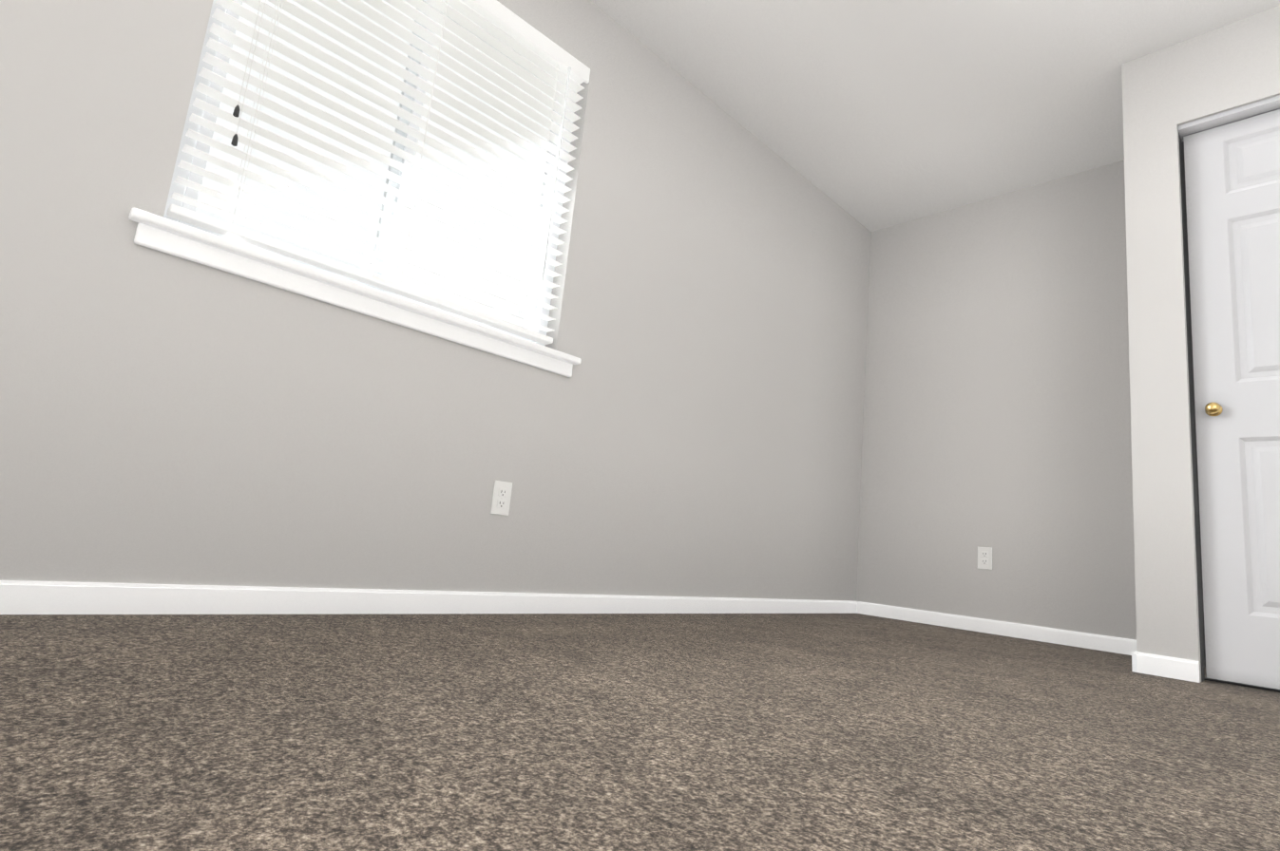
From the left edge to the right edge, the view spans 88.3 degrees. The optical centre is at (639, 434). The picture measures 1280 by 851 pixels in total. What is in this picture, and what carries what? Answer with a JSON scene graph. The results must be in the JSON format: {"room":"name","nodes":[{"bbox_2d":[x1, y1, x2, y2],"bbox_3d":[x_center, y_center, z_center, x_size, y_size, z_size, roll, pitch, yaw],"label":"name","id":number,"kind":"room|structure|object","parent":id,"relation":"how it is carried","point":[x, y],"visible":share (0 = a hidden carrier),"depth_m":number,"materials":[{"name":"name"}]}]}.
{"room":"empty bedroom","nodes":[
{"label":"empty bedroom","id":0,"kind":"room"},
{"bbox_2d":[0,0,871,601],"bbox_3d":[-0.296,-0.553,2.620,4.910,2.440,0.150,14,-13,-43],"label":"wall","id":1,"kind":"structure","parent":0,"point":[694,424],"depth_m":2.12,"materials":[{"name":"paint"}]},
{"bbox_2d":[128,208,581,377],"bbox_3d":[-0.759,-0.377,2.078,1.390,0.078,0.113,14,-13,-43],"label":"window sill","id":2,"kind":"structure","parent":1,"relation":"attached to","point":[166,236],"depth_m":1.90,"materials":[{"name":"white wood"}]},
{"bbox_2d":[163,0,574,345],"bbox_3d":[-0.765,-1.000,2.231,1.230,1.200,0.069,14,-13,-43],"label":"window","id":3,"kind":"structure","parent":1,"relation":"in","point":[181,189],"depth_m":2.13,"materials":[{"name":"white plastic"}]},
{"bbox_2d":[166,0,590,344],"bbox_3d":[-0.711,-1.023,2.180,1.226,1.160,0.077,14,-13,-43],"label":"window blinds","id":4,"kind":"object","parent":3,"relation":"attached to","point":[508,28],"visible":0.9,"depth_m":2.15,"materials":[{"name":"white plastic"}]},
{"bbox_2d":[0,580,859,614],"bbox_3d":[-0.353,0.607,2.367,4.630,0.070,0.013,14,-13,-43],"label":"baseboard","id":5,"kind":"structure","parent":1,"relation":"attached to","point":[37,598],"depth_m":1.86,"materials":[{"name":"white wood"}]},
{"bbox_2d":[490,480,512,515],"bbox_3d":[-0.477,0.220,2.277,0.070,0.115,0.009,14,-13,-43],"label":"electrical outlet","id":6,"kind":"object","parent":1,"relation":"attached to","point":[501,498],"visible":1,"depth_m":2.27,"materials":[{"name":"white plastic"}]},
{"bbox_2d":[0,613,1279,850],"bbox_3d":[0.905,0.596,1.051,4.910,0.100,3.950,14,-13,-43],"label":"floor","id":7,"kind":"structure","parent":0,"point":[602,732],"depth_m":0.96,"materials":[{"name":"carpet"}]},
{"bbox_2d":[591,0,1279,231],"bbox_3d":[1.149,-1.897,1.468,4.910,0.100,3.950,14,-13,-43],"label":"ceiling","id":8,"kind":"structure","parent":0,"point":[873,115],"depth_m":2.96,"materials":[{"name":"paint"}]},
{"bbox_2d":[856,160,1136,640],"bbox_3d":[2.776,-0.217,2.824,0.140,2.440,3.800,14,-13,-43],"label":"wall","id":9,"kind":"structure","parent":0,"point":[997,410],"depth_m":3.56,"materials":[{"name":"paint"}]},
{"bbox_2d":[977,546,992,570],"bbox_3d":[1.820,0.652,3.482,0.009,0.115,0.070,14,-13,-43],"label":"electrical outlet","id":10,"kind":"object","parent":9,"relation":"attached to","point":[984,558],"visible":1,"depth_m":3.48,"materials":[{"name":"white plastic"}]},
{"bbox_2d":[859,601,1136,654],"bbox_3d":[1.812,0.991,3.396,0.013,0.070,1.455,14,-13,-43],"label":"baseboard","id":11,"kind":"structure","parent":9,"relation":"attached to","point":[1112,644],"depth_m":3.35,"materials":[{"name":"white wood"}]},
{"bbox_2d":[1121,5,1279,683],"bbox_3d":[2.922,-0.335,2.035,0.765,2.440,2.175,14,-13,-43],"label":"wall","id":12,"kind":"structure","parent":0,"point":[1167,91],"depth_m":2.48,"materials":[{"name":"paint"}]},
{"bbox_2d":[1177,95,1279,141],"bbox_3d":[2.776,-1.238,1.958,0.096,0.019,1.831,14,-13,-43],"label":"track rail","id":13,"kind":"object","parent":12,"relation":"attached to","point":[1256,108],"visible":0.8,"depth_m":2.48,"materials":[{"name":"white metal"}]},
{"bbox_2d":[1183,109,1279,689],"bbox_3d":[2.370,-0.195,2.100,0.084,2.052,0.935,14,-13,-43],"label":"closet door","id":14,"kind":"structure","parent":12,"relation":"in","point":[1232,184],"depth_m":2.35,"materials":[{"name":"white wood"}]},
{"bbox_2d":[1178,133,1279,692],"bbox_3d":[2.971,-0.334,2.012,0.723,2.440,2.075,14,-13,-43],"label":"door frame","id":15,"kind":"structure","parent":0,"point":[1193,428],"depth_m":2.52,"materials":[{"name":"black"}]}
]}

